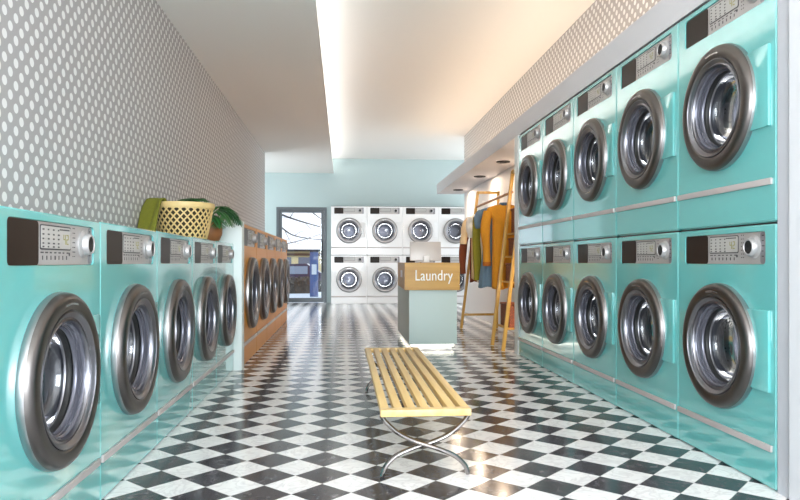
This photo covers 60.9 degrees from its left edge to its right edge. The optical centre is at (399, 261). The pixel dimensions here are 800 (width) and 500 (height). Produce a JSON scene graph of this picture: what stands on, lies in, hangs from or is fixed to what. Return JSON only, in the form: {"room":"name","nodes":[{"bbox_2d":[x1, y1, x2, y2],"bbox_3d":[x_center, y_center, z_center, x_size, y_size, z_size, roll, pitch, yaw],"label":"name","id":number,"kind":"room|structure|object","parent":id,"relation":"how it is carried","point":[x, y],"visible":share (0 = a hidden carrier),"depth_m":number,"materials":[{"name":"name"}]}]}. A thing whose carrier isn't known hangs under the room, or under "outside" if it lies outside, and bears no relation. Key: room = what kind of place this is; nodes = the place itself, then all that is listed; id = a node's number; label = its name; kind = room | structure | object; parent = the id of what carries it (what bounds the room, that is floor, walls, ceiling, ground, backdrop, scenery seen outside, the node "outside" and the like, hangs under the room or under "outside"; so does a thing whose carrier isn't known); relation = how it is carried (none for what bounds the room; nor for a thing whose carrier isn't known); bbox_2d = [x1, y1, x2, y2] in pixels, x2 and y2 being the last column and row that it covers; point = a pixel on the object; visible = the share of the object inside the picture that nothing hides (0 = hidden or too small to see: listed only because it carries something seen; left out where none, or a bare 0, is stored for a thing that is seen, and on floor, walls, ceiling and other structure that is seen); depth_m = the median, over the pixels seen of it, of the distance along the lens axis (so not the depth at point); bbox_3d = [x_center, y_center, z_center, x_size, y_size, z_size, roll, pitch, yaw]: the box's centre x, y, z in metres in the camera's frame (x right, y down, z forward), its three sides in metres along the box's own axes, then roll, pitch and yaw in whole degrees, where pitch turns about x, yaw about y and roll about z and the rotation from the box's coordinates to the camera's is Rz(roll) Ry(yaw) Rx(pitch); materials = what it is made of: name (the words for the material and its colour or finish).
{"room":"laundry","nodes":[
{"label":"laundry","id":0,"kind":"room"},
{"bbox_2d":[0,0,264,231],"bbox_3d":[-1.759,-0.640,4.519,0.150,2.980,13.700,0,0,-5],"label":"wall","id":1,"kind":"structure","parent":0,"point":[106,109],"depth_m":3.85,"materials":[{"name":"paint"}]},
{"bbox_2d":[265,159,463,302],"bbox_3d":[-0.684,-0.650,14.142,7.200,3.000,0.100,0,0,-5],"label":"wall","id":2,"kind":"structure","parent":0,"point":[353,182],"depth_m":14.08,"materials":[{"name":"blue paint"}]},
{"bbox_2d":[276,207,326,302],"bbox_3d":[-2.023,-0.133,13.989,1.025,1.965,0.141,0,0,-5],"label":"door","id":3,"kind":"structure","parent":2,"relation":"in","point":[279,210],"depth_m":14.00,"materials":[{"name":"grey metal"}]},
{"bbox_2d":[156,0,595,172],"bbox_3d":[0.001,-2.000,5.971,7.200,0.360,16.300,0,0,-5],"label":"ceiling","id":4,"kind":"structure","parent":0,"point":[404,79],"depth_m":6.98,"materials":[{"name":"white paint"}]},
{"bbox_2d":[102,302,788,499],"bbox_3d":[0.001,0.900,5.971,7.200,0.100,16.500,0,0,-5],"label":"floor","id":5,"kind":"structure","parent":0,"point":[299,421],"depth_m":3.28,"materials":[{"name":"tile"}]},
{"bbox_2d":[0,206,100,499],"bbox_3d":[-1.210,0.355,2.011,0.465,0.990,0.730,0,0,-5],"label":"washing machine","id":6,"kind":"object","parent":5,"relation":"on","point":[50,356],"visible":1,"depth_m":1.95,"materials":[{"name":"teal metal"}]},
{"bbox_2d":[45,334,58,425],"bbox_3d":[-1.095,0.352,2.020,0.064,0.306,0.306,0,0,-5],"label":"glass bowl","id":7,"kind":"object","parent":6,"relation":"on","point":[51,398],"depth_m":2.17,"materials":[{"name":"clear glass"}]},
{"bbox_2d":[41,252,69,259],"bbox_3d":[-1.029,-0.017,2.035,0.001,0.023,0.208,0,0,-5],"label":"print","id":8,"kind":"object","parent":6,"relation":"attached to","point":[44,255],"depth_m":2.03,"materials":[{"name":"grey"}]},
{"bbox_2d":[43,228,69,247],"bbox_3d":[-1.027,-0.069,2.034,0.001,0.057,0.191,0,0,-5],"label":"print","id":9,"kind":"object","parent":6,"relation":"attached to","point":[52,237],"depth_m":2.03,"materials":[{"name":"grey"}]},
{"bbox_2d":[99,222,159,499],"bbox_3d":[-1.270,0.355,2.739,0.465,0.990,0.730,0,0,-5],"label":"washing machine","id":10,"kind":"object","parent":5,"relation":"on","point":[129,323],"visible":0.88,"depth_m":2.64,"materials":[{"name":"teal metal"}]},
{"bbox_2d":[156,231,194,443],"bbox_3d":[-1.331,0.355,3.467,0.465,0.990,0.730,0,0,-5],"label":"washing machine","id":11,"kind":"object","parent":5,"relation":"on","point":[176,309],"visible":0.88,"depth_m":3.38,"materials":[{"name":"teal metal"}]},
{"bbox_2d":[192,237,219,409],"bbox_3d":[-1.393,0.355,4.195,0.465,0.990,0.730,0,0,-5],"label":"washing machine","id":12,"kind":"object","parent":5,"relation":"on","point":[204,287],"visible":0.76,"depth_m":4.10,"materials":[{"name":"teal metal"}]},
{"bbox_2d":[216,241,236,385],"bbox_3d":[-1.454,0.355,4.923,0.465,0.990,0.730,0,0,-5],"label":"washing machine","id":13,"kind":"object","parent":5,"relation":"on","point":[225,282],"visible":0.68,"depth_m":4.85,"materials":[{"name":"teal metal"}]},
{"bbox_2d":[156,201,214,238],"bbox_3d":[-1.464,-0.266,4.594,0.414,0.252,0.414,0,0,-5],"label":"woven basket","id":14,"kind":"object","parent":13,"relation":"on","point":[186,218],"visible":0.74,"depth_m":4.44,"materials":[{"name":"wicker"}]},
{"bbox_2d":[137,198,168,230],"bbox_3d":[-1.585,-0.284,4.379,0.172,0.266,0.510,0,0,-5],"label":"towel","id":15,"kind":"object","parent":14,"relation":"on","point":[149,212],"visible":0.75,"depth_m":4.32,"materials":[{"name":"green fabric"}]},
{"bbox_2d":[178,198,242,240],"bbox_3d":[-1.420,-0.299,5.018,0.407,0.318,0.508,0,0,14],"label":"potted plant","id":16,"kind":"object","parent":13,"relation":"on","point":[215,231],"visible":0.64,"depth_m":4.96,"materials":[{"name":"green plant"}]},
{"bbox_2d":[219,221,243,369],"bbox_3d":[-1.494,0.266,5.356,0.507,1.168,0.130,0,0,-5],"label":"divider panel","id":17,"kind":"object","parent":5,"relation":"on","point":[235,235],"visible":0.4,"depth_m":5.31,"materials":[{"name":"white"}]},
{"bbox_2d":[244,224,259,364],"bbox_3d":[-1.516,0.272,5.861,0.549,1.156,0.861,0,0,-5],"label":"washing machine","id":18,"kind":"object","parent":5,"relation":"on","point":[251,267],"visible":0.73,"depth_m":5.76,"materials":[{"name":"orange metal"}]},
{"bbox_2d":[256,229,269,351],"bbox_3d":[-1.588,0.272,6.723,0.549,1.156,0.861,0,0,-5],"label":"washing machine","id":19,"kind":"object","parent":5,"relation":"on","point":[262,242],"visible":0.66,"depth_m":6.62,"materials":[{"name":"orange metal"}]},
{"bbox_2d":[267,233,277,339],"bbox_3d":[-1.660,0.272,7.585,0.549,1.156,0.861,0,0,-5],"label":"washing machine","id":20,"kind":"object","parent":5,"relation":"on","point":[271,318],"visible":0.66,"depth_m":7.53,"materials":[{"name":"orange metal"}]},
{"bbox_2d":[275,236,284,331],"bbox_3d":[-1.733,0.272,8.447,0.549,1.156,0.861,0,0,-5],"label":"washing machine","id":21,"kind":"object","parent":5,"relation":"on","point":[279,244],"visible":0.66,"depth_m":8.42,"materials":[{"name":"orange metal"}]},
{"bbox_2d":[282,239,289,324],"bbox_3d":[-1.805,0.272,9.309,0.549,1.156,0.861,0,0,-5],"label":"washing machine","id":22,"kind":"object","parent":5,"relation":"on","point":[285,245],"visible":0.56,"depth_m":9.33,"materials":[{"name":"orange metal"}]},
{"bbox_2d":[331,255,366,303],"bbox_3d":[-1.034,0.360,13.766,0.717,0.980,0.457,0,0,-5],"label":"washing machine","id":23,"kind":"object","parent":5,"relation":"on","point":[348,272],"visible":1,"depth_m":13.58,"materials":[{"name":"white metal"}]},
{"bbox_2d":[331,206,366,254],"bbox_3d":[-1.034,-0.619,13.766,0.717,0.980,0.457,0,0,-5],"label":"washing machine","id":24,"kind":"object","parent":23,"relation":"on","point":[348,223],"visible":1,"depth_m":13.58,"materials":[{"name":"white metal"}]},
{"bbox_2d":[341,223,356,237],"bbox_3d":[-1.024,-0.618,13.653,0.301,0.301,0.063,0,0,-5],"label":"glass bowl","id":25,"kind":"object","parent":24,"relation":"on","point":[344,224],"depth_m":13.63,"materials":[{"name":"clear glass"}]},
{"bbox_2d":[341,272,356,286],"bbox_3d":[-1.024,0.361,13.653,0.301,0.301,0.063,0,0,-5],"label":"glass bowl","id":26,"kind":"object","parent":23,"relation":"on","point":[353,273],"depth_m":13.63,"materials":[{"name":"clear glass"}]},
{"bbox_2d":[367,255,402,303],"bbox_3d":[-0.318,0.360,13.826,0.717,0.980,0.457,0,0,-5],"label":"washing machine","id":27,"kind":"object","parent":5,"relation":"on","point":[382,270],"visible":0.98,"depth_m":13.63,"materials":[{"name":"white metal"}]},
{"bbox_2d":[377,272,391,286],"bbox_3d":[-0.308,0.361,13.713,0.301,0.301,0.063,0,0,-5],"label":"glass bowl","id":28,"kind":"object","parent":27,"relation":"on","point":[389,273],"depth_m":13.69,"materials":[{"name":"clear glass"}]},
{"bbox_2d":[367,206,402,254],"bbox_3d":[-0.318,-0.619,13.826,0.717,0.980,0.457,0,0,-5],"label":"washing machine","id":29,"kind":"object","parent":27,"relation":"on","point":[384,223],"visible":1,"depth_m":13.64,"materials":[{"name":"white metal"}]},
{"bbox_2d":[377,223,391,237],"bbox_3d":[-0.308,-0.618,13.713,0.301,0.301,0.063,0,0,-5],"label":"glass bowl","id":30,"kind":"object","parent":29,"relation":"on","point":[379,225],"depth_m":13.69,"materials":[{"name":"clear glass"}]},
{"bbox_2d":[365,347,470,476],"bbox_3d":[0.022,0.715,3.624,0.364,0.269,1.930,0,0,-5],"label":"slatted bench","id":31,"kind":"object","parent":5,"relation":"on","point":[454,405],"visible":1,"depth_m":2.99,"materials":[{"name":"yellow wood"}]},
{"bbox_2d":[403,255,437,262],"bbox_3d":[0.399,0.360,13.886,0.717,0.980,0.457,0,0,-5],"label":"washing machine","id":32,"kind":"object","parent":5,"relation":"on","point":[406,258],"visible":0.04,"depth_m":13.69,"materials":[{"name":"white metal"}]},
{"bbox_2d":[403,206,437,254],"bbox_3d":[0.399,-0.619,13.886,0.717,0.980,0.457,0,0,-5],"label":"washing machine","id":33,"kind":"object","parent":32,"relation":"on","point":[420,224],"visible":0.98,"depth_m":13.69,"materials":[{"name":"white metal"}]},
{"bbox_2d":[413,223,427,237],"bbox_3d":[0.408,-0.618,13.773,0.301,0.301,0.063,0,0,-5],"label":"glass bowl","id":34,"kind":"object","parent":33,"relation":"on","point":[424,224],"depth_m":13.75,"materials":[{"name":"clear glass"}]},
{"bbox_2d":[398,263,459,348],"bbox_3d":[0.252,0.431,7.230,0.534,0.838,1.433,0,0,-5],"label":"reception desk","id":35,"kind":"object","parent":5,"relation":"on","point":[427,292],"visible":1,"depth_m":6.56,"materials":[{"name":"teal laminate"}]},
{"bbox_2d":[410,242,440,262],"bbox_3d":[0.271,-0.098,7.153,0.330,0.221,0.150,0,0,-5],"label":"computer monitor","id":36,"kind":"object","parent":35,"relation":"on","point":[426,252],"visible":1,"depth_m":7.17,"materials":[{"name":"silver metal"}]},
{"bbox_2d":[411,344,453,345],"bbox_3d":[0.263,0.812,7.244,0.415,0.016,1.303,0,0,-5],"label":"light","id":37,"kind":"object","parent":35,"relation":"on","point":[411,344],"depth_m":6.60,"materials":[{"name":"white"}]},
{"bbox_2d":[438,255,463,302],"bbox_3d":[1.115,0.360,13.946,0.717,0.980,0.457,0,0,-5],"label":"washing machine","id":38,"kind":"object","parent":5,"relation":"on","point":[444,258],"visible":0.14,"depth_m":13.76,"materials":[{"name":"white metal"}]},
{"bbox_2d":[438,207,463,254],"bbox_3d":[1.115,-0.619,13.946,0.717,0.980,0.457,0,0,-5],"label":"washing machine","id":39,"kind":"object","parent":38,"relation":"on","point":[450,219],"visible":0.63,"depth_m":13.75,"materials":[{"name":"white metal"}]},
{"bbox_2d":[460,170,513,350],"bbox_3d":[1.107,-0.043,7.585,0.510,1.789,2.268,0,0,-5],"label":"clothes rack","id":40,"kind":"object","parent":5,"relation":"on","point":[495,325],"visible":0.48,"depth_m":6.92,"materials":[{"name":"brown wood"}]},
{"bbox_2d":[497,324,513,329],"bbox_3d":[1.202,0.643,6.709,0.403,0.016,0.434,0,0,-5],"label":"shelf","id":41,"kind":"object","parent":40,"relation":"attached to","point":[499,325],"depth_m":6.65,"materials":[{"name":"brown wood"}]},
{"bbox_2d":[500,302,513,327],"bbox_3d":[1.204,0.522,6.707,0.364,0.225,0.387,0,0,-5],"label":"storage basket","id":42,"kind":"object","parent":40,"relation":"on","point":[503,304],"visible":0.29,"depth_m":6.55,"materials":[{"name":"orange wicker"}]},
{"bbox_2d":[505,263,513,281],"bbox_3d":[1.231,0.105,6.709,0.311,0.180,0.386,0,0,-5],"label":"storage basket","id":43,"kind":"object","parent":40,"relation":"on","point":[508,265],"visible":0.2,"depth_m":6.77,"materials":[{"name":"red wicker"}]},
{"bbox_2d":[508,238,513,255],"bbox_3d":[1.246,-0.145,6.710,0.281,0.180,0.386,0,0,-5],"label":"storage basket","id":44,"kind":"object","parent":40,"relation":"on","point":[511,240],"visible":0.19,"depth_m":6.77,"materials":[{"name":"red wicker"}]},
{"bbox_2d":[510,208,513,232],"bbox_3d":[1.260,-0.410,6.711,0.254,0.250,0.385,0,0,-5],"label":"storage basket","id":45,"kind":"object","parent":40,"relation":"on","point":[512,209],"visible":0.13,"depth_m":6.84,"materials":[{"name":"red wicker"}]},
{"bbox_3d":[1.091,-0.634,7.477,0.354,0.191,0.014,0,0,1],"label":"hanger","id":46,"kind":"object","parent":40,"relation":"hanging from","visible":0},
{"bbox_2d":[474,207,491,287],"bbox_3d":[1.091,-0.159,7.478,0.556,0.902,0.166,0,0,1],"label":"shirt","id":47,"kind":"object","parent":46,"relation":"hanging from","point":[485,278],"visible":0.2,"depth_m":7.44,"materials":[{"name":"blue fabric"}]},
{"label":"hanger","id":48,"kind":"object","parent":40,"relation":"hanging from","visible":0},
{"bbox_2d":[480,202,513,289],"bbox_3d":[1.113,-0.163,7.217,0.547,0.920,0.179,0,0,-13],"label":"sweater","id":49,"kind":"object","parent":48,"relation":"hanging from","point":[497,213],"visible":0.53,"depth_m":7.16,"materials":[{"name":"orange fabric"}]},
{"bbox_2d":[514,135,519,354],"bbox_3d":[1.296,-0.150,6.262,0.460,2.000,0.137,0,0,-5],"label":"end panel","id":50,"kind":"object","parent":5,"relation":"on","point":[516,139],"visible":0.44,"depth_m":6.23,"materials":[{"name":"white"}]},
{"bbox_2d":[518,243,543,366],"bbox_3d":[1.296,0.351,5.819,0.465,0.998,0.730,0,0,-5],"label":"washing machine","id":51,"kind":"object","parent":5,"relation":"on","point":[530,290],"visible":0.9,"depth_m":5.72,"materials":[{"name":"teal metal"}]},
{"bbox_2d":[518,119,543,244],"bbox_3d":[1.296,-0.646,5.819,0.465,0.998,0.730,0,0,-5],"label":"washing machine","id":52,"kind":"object","parent":51,"relation":"on","point":[530,193],"visible":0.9,"depth_m":5.72,"materials":[{"name":"teal metal"}]},
{"bbox_2d":[542,240,574,382],"bbox_3d":[1.357,0.351,5.085,0.465,0.998,0.730,0,0,-5],"label":"washing machine","id":53,"kind":"object","parent":5,"relation":"on","point":[558,257],"visible":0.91,"depth_m":4.99,"materials":[{"name":"teal metal"}]},
{"bbox_2d":[542,96,574,242],"bbox_3d":[1.357,-0.646,5.085,0.465,0.998,0.730,0,0,-5],"label":"washing machine","id":54,"kind":"object","parent":53,"relation":"on","point":[558,126],"visible":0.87,"depth_m":4.99,"materials":[{"name":"teal metal"}]},
{"bbox_2d":[573,236,617,405],"bbox_3d":[1.419,0.351,4.352,0.465,0.998,0.730,0,0,-5],"label":"washing machine","id":55,"kind":"object","parent":5,"relation":"on","point":[595,259],"visible":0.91,"depth_m":4.26,"materials":[{"name":"teal metal"}]},
{"bbox_2d":[573,66,619,239],"bbox_3d":[1.419,-0.646,4.352,0.465,0.998,0.730,0,0,-5],"label":"washing machine","id":56,"kind":"object","parent":55,"relation":"on","point":[595,107],"visible":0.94,"depth_m":4.26,"materials":[{"name":"teal metal"}]},
{"bbox_2d":[615,231,680,438],"bbox_3d":[1.480,0.351,3.618,0.465,0.998,0.730,0,0,-5],"label":"washing machine","id":57,"kind":"object","parent":5,"relation":"on","point":[647,381],"visible":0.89,"depth_m":3.53,"materials":[{"name":"teal metal"}]},
{"bbox_2d":[637,256,654,260],"bbox_3d":[1.300,-0.017,3.594,0.001,0.023,0.208,0,0,-5],"label":"print","id":58,"kind":"object","parent":57,"relation":"attached to","point":[639,258],"depth_m":3.59,"materials":[{"name":"grey"}]},
{"bbox_2d":[642,302,652,354],"bbox_3d":[1.365,0.352,3.609,0.064,0.306,0.306,0,0,-5],"label":"glass bowl","id":59,"kind":"object","parent":57,"relation":"on","point":[646,338],"depth_m":3.76,"materials":[{"name":"clear glass"}]},
{"bbox_2d":[615,21,680,235],"bbox_3d":[1.480,-0.646,3.618,0.465,0.998,0.730,0,0,-5],"label":"washing machine","id":60,"kind":"object","parent":57,"relation":"on","point":[648,80],"visible":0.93,"depth_m":3.53,"materials":[{"name":"teal metal"}]},
{"bbox_2d":[641,113,652,165],"bbox_3d":[1.365,-0.645,3.609,0.064,0.306,0.306,0,0,-5],"label":"glass bowl","id":61,"kind":"object","parent":60,"relation":"on","point":[646,121],"depth_m":3.76,"materials":[{"name":"clear glass"}]},
{"bbox_2d":[677,222,777,490],"bbox_3d":[1.542,0.351,2.885,0.465,0.998,0.730,0,0,-5],"label":"washing machine","id":62,"kind":"object","parent":5,"relation":"on","point":[727,408],"visible":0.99,"depth_m":2.78,"materials":[{"name":"teal metal"}]},
{"bbox_2d":[711,237,735,251],"bbox_3d":[1.359,-0.069,2.862,0.001,0.057,0.191,0,0,-5],"label":"print","id":63,"kind":"object","parent":62,"relation":"attached to","point":[718,244],"depth_m":2.86,"materials":[{"name":"grey"}]},
{"bbox_2d":[710,255,737,259],"bbox_3d":[1.361,-0.017,2.861,0.001,0.023,0.208,0,0,-5],"label":"print","id":64,"kind":"object","parent":62,"relation":"attached to","point":[712,257],"depth_m":2.86,"materials":[{"name":"grey"}]},
{"bbox_2d":[715,310,737,380],"bbox_3d":[1.427,0.352,2.875,0.064,0.306,0.306,0,0,-5],"label":"glass bowl","id":65,"kind":"object","parent":62,"relation":"on","point":[723,372],"depth_m":2.97,"materials":[{"name":"clear glass"}]},
{"bbox_2d":[677,0,777,229],"bbox_3d":[1.542,-0.646,2.885,0.465,0.998,0.730,0,0,-5],"label":"washing machine","id":66,"kind":"object","parent":62,"relation":"on","point":[728,49],"visible":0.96,"depth_m":2.81,"materials":[{"name":"teal metal"}]},
{"bbox_2d":[711,1,725,21],"bbox_3d":[1.359,-1.067,2.862,0.001,0.057,0.191,0,0,-5],"label":"print","id":67,"kind":"object","parent":66,"relation":"attached to","point":[718,8],"depth_m":2.90,"materials":[{"name":"grey metal"}]},
{"bbox_2d":[710,9,737,30],"bbox_3d":[1.361,-1.014,2.861,0.001,0.023,0.208,0,0,-5],"label":"print","id":68,"kind":"object","parent":66,"relation":"attached to","point":[730,15],"depth_m":2.86,"materials":[{"name":"grey metal"}]},
{"bbox_2d":[714,72,737,143],"bbox_3d":[1.427,-0.645,2.875,0.064,0.306,0.306,0,0,-5],"label":"glass bowl","id":69,"kind":"object","parent":66,"relation":"on","point":[723,83],"depth_m":2.97,"materials":[{"name":"clear glass"}]},
{"bbox_2d":[464,0,659,331],"bbox_3d":[1.733,-0.640,4.761,0.150,2.980,13.600,0,0,-5],"label":"wall","id":70,"kind":"structure","parent":0,"point":[603,21],"depth_m":7.27,"materials":[{"name":"paint"}]},
{"bbox_2d":[496,161,509,163],"bbox_3d":[1.193,-1.149,7.857,0.160,0.012,0.160,0,0,-5],"label":"recessed light","id":71,"kind":"object","parent":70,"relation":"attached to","point":[500,162],"visible":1,"depth_m":7.85,"materials":[{"name":"black"}]},
{"bbox_2d":[437,0,708,193],"bbox_3d":[1.428,-1.238,4.811,0.450,0.165,13.750,0,0,-5],"label":"soffit","id":72,"kind":"structure","parent":70,"relation":"attached to","point":[665,14],"depth_m":4.82,"materials":[{"name":"grey paint"}]},
{"bbox_2d":[778,0,788,498],"bbox_3d":[1.694,-0.160,2.479,0.610,2.020,0.087,0,0,-5],"label":"wall pillar","id":73,"kind":"structure","parent":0,"point":[783,5],"depth_m":2.46,"materials":[{"name":"grey paint"}]},
{"bbox_2d":[789,0,799,499],"bbox_3d":[1.877,-0.160,0.200,0.625,2.020,4.485,0,0,-5],"label":"wall","id":74,"kind":"structure","parent":0,"point":[794,5],"depth_m":2.38,"materials":[{"name":"white paint"}]},
{"bbox_3d":[1.009,-0.609,8.193,0.394,0.241,0.014,0,0,-11],"label":"hanger","id":75,"kind":"object","parent":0,"visible":0},
{"bbox_2d":[460,218,473,279],"bbox_3d":[1.009,-0.169,8.196,0.597,0.782,0.156,0,0,-11],"label":"blouse","id":76,"kind":"object","parent":75,"relation":"hanging from","point":[463,240],"visible":0.16,"depth_m":8.12,"materials":[{"name":"beige fabric"}]},
{"label":"hanger","id":77,"kind":"object","parent":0,"visible":0},
{"bbox_2d":[459,236,478,282],"bbox_3d":[1.011,-0.109,8.429,0.565,0.742,0.154,0,0,-1],"label":"jacket","id":78,"kind":"object","parent":77,"relation":"hanging from","point":[463,247],"visible":0.17,"depth_m":8.39,"materials":[{"name":"orange fabric"}]},
{"label":"hanger","id":79,"kind":"object","parent":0,"visible":0},
{"bbox_2d":[472,217,482,279],"bbox_3d":[1.068,-0.154,7.730,0.530,0.832,0.158,0,0,-14],"label":"shirt","id":80,"kind":"object","parent":79,"relation":"hanging from","point":[476,246],"visible":0.06,"depth_m":7.62,"materials":[{"name":"green fabric"}]},
{"label":"hanger","id":81,"kind":"object","parent":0,"visible":0},
{"bbox_2d":[466,214,481,281],"bbox_3d":[1.051,-0.169,7.954,0.560,0.822,0.168,0,0,2],"label":"shirt","id":82,"kind":"object","parent":81,"relation":"hanging from","point":[469,222],"visible":0.06,"depth_m":7.92,"materials":[{"name":"white fabric"}]},
{"label":"outside","id":83,"kind":"structure","parent":0,"visible":0},
{"bbox_3d":[-16.627,1.500,78.636,100.000,0.100,120.500,0,0,-5],"label":"street","id":84,"kind":"object","parent":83,"visible":0},
{"bbox_2d":[287,249,320,271],"bbox_3d":[-16.641,-0.050,90.777,32.600,3.000,8.900,0,0,-5],"label":"building","id":85,"kind":"structure","parent":84,"relation":"on","point":[294,256],"depth_m":87.16,"materials":[{"name":"beige"}]},
{"bbox_2d":[289,264,320,291],"bbox_3d":[-4.748,0.770,29.707,4.300,1.360,1.760,0,0,-5],"label":"car","id":86,"kind":"object","parent":84,"relation":"on","point":[296,270],"visible":0.1,"depth_m":28.90,"materials":[{"name":"purple paint"}]},
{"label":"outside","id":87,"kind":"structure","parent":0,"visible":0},
{"bbox_2d":[288,292,320,302],"bbox_3d":[-4.397,0.920,16.541,22.000,0.100,5.300,0,0,-5],"label":"pavement","id":88,"kind":"structure","parent":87,"point":[291,295],"depth_m":16.91,"materials":[{"name":"white"}]},
{"bbox_2d":[290,276,309,292],"bbox_3d":[-4.273,0.654,18.610,3.702,0.507,0.712,0,0,-5],"label":"hedge","id":89,"kind":"object","parent":88,"relation":"on","point":[302,285],"visible":0.12,"depth_m":18.53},
{"bbox_2d":[282,213,320,245],"bbox_3d":[-3.320,-1.428,17.832,3.041,4.610,0.392,0,0,-7],"label":"bare tree","id":90,"kind":"object","parent":88,"relation":"on","point":[285,216],"visible":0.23,"depth_m":17.88,"materials":[{"name":"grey plant"}]},
{"bbox_2d":[310,251,318,296],"bbox_3d":[-2.127,0.300,16.881,0.210,1.140,0.210,0,0,-5],"label":"post","id":91,"kind":"object","parent":88,"relation":"on","point":[313,254],"visible":1,"depth_m":16.79,"materials":[{"name":"blue paint"}]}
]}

